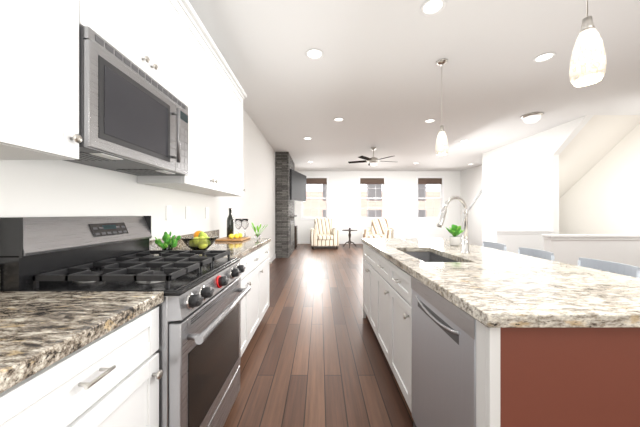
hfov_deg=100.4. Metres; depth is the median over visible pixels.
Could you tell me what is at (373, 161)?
ceiling fan
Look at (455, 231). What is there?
plant pot
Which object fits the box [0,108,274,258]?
wall
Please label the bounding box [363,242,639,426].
kitchen island
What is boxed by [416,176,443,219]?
window
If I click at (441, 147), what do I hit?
pendant light
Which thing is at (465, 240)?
faucet
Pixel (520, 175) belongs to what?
wall
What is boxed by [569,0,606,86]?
pendant light
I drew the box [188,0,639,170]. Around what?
ceiling
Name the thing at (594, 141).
ceiling
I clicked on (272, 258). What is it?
baseboard
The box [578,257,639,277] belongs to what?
stool
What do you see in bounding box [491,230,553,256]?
wall
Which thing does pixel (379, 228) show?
armchair
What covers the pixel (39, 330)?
countertop
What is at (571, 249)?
wall
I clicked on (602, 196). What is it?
wall
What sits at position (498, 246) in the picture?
stool
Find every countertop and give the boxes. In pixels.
[0,291,163,394]
[154,238,270,261]
[362,238,639,329]
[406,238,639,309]
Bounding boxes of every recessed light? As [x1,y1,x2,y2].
[305,49,323,59]
[333,118,343,121]
[420,0,445,15]
[424,119,435,122]
[532,52,555,62]
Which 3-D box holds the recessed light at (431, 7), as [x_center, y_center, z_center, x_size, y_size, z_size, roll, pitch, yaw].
[0.913,-1.671,2.160,0.196,0.008,0.196,0,0,0]
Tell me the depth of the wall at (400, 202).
10.60 m
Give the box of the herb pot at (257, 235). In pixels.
[251,222,266,238]
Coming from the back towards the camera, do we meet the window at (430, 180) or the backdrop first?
the backdrop
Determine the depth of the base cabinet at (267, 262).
3.02 m
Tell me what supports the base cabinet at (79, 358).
on the floor
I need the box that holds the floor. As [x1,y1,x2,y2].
[223,244,412,426]
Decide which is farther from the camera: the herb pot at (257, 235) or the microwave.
the herb pot at (257, 235)
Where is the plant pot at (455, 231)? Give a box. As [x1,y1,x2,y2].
[445,224,463,245]
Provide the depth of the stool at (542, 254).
2.21 m
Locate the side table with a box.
[342,228,356,247]
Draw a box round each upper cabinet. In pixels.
[0,0,99,159]
[100,0,187,105]
[137,12,235,195]
[236,84,243,195]
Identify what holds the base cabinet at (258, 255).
on the floor
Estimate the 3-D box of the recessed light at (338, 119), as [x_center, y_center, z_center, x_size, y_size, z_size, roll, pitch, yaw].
[0.333,-1.671,4.750,0.196,0.008,0.196,0,0,0]
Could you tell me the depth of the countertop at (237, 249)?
2.34 m
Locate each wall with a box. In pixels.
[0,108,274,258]
[295,171,459,243]
[460,123,639,245]
[482,115,593,248]
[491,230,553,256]
[542,234,639,276]
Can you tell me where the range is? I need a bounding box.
[0,216,250,426]
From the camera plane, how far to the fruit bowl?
2.03 m
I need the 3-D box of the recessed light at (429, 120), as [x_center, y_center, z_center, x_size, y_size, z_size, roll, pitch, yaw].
[1.983,-1.671,4.820,0.196,0.008,0.196,0,0,0]
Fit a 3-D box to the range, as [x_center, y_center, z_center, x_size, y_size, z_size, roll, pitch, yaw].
[-0.831,0.610,1.383,0.760,1.190,0.765,0,0,0]
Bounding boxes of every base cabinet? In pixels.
[0,307,162,426]
[239,254,252,355]
[253,246,264,334]
[265,242,271,312]
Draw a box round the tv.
[290,169,305,201]
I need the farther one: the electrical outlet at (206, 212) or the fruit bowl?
the electrical outlet at (206, 212)
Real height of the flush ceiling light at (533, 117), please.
0.125 m
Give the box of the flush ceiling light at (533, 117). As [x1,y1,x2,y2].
[520,112,542,122]
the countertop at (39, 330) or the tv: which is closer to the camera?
the countertop at (39, 330)
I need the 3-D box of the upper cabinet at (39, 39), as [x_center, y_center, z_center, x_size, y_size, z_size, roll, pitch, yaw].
[-1.056,-0.782,0.758,0.316,1.165,0.601,0,0,0]
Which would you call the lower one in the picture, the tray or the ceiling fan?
the tray
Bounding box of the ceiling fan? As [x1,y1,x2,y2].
[348,147,392,165]
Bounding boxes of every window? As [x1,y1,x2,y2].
[300,176,328,219]
[358,176,385,219]
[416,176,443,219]
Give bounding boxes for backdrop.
[304,184,439,216]
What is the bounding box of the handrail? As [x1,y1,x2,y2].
[463,189,481,232]
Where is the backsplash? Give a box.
[149,230,218,249]
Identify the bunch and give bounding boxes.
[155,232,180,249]
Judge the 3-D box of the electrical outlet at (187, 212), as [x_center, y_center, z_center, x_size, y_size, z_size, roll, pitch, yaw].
[-1.213,-0.005,2.450,0.008,0.116,0.072,0,0,0]
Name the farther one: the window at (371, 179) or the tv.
the window at (371, 179)
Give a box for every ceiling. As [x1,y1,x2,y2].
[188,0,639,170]
[559,115,639,198]
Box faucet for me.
[437,196,470,252]
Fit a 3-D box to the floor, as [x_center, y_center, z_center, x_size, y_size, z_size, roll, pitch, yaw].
[2.183,1.255,4.000,7.200,0.100,13.600,0,0,0]
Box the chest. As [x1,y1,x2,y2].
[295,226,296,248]
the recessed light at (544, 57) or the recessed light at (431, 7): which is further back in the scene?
the recessed light at (544, 57)
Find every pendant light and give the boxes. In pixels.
[435,58,447,155]
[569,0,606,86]
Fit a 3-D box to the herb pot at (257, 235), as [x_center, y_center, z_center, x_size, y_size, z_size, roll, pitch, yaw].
[-0.697,0.196,3.066,0.190,0.187,0.107,0,0,0]
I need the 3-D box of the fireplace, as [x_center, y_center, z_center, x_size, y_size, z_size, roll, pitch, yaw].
[-0.992,-0.235,8.120,0.450,2.880,1.760,0,0,0]
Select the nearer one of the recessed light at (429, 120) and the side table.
the recessed light at (429, 120)
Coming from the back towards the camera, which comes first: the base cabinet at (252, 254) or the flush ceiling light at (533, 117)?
the flush ceiling light at (533, 117)
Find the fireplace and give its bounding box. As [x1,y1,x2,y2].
[275,152,296,257]
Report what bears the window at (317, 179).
in the wall at (400, 202)
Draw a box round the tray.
[215,208,250,241]
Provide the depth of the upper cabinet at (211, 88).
2.15 m
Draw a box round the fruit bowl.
[181,231,217,249]
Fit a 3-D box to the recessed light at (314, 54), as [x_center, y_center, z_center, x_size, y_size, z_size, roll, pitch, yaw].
[-0.057,-1.671,2.800,0.196,0.008,0.196,0,0,0]
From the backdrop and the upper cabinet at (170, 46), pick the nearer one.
the upper cabinet at (170, 46)
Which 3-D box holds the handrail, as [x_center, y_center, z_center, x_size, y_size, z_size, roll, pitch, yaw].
[4.703,0.089,7.991,0.110,2.232,1.418,0,0,0]
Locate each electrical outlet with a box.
[166,206,170,219]
[186,207,189,218]
[205,208,207,218]
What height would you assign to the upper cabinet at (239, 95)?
1.165 m
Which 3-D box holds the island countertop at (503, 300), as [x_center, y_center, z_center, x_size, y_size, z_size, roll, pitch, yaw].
[0.710,0.310,1.933,0.453,0.040,2.332,0,0,0]
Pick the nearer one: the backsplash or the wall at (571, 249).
the backsplash
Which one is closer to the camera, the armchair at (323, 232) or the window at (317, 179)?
the armchair at (323, 232)
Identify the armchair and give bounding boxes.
[310,218,338,248]
[363,218,393,238]
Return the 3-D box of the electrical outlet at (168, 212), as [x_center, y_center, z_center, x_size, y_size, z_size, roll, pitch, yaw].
[-1.213,-0.005,2.140,0.008,0.116,0.072,0,0,0]
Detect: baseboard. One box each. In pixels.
[269,254,275,263]
[298,241,460,243]
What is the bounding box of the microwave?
[64,26,187,175]
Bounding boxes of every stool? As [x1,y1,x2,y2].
[482,241,506,250]
[518,247,554,260]
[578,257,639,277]

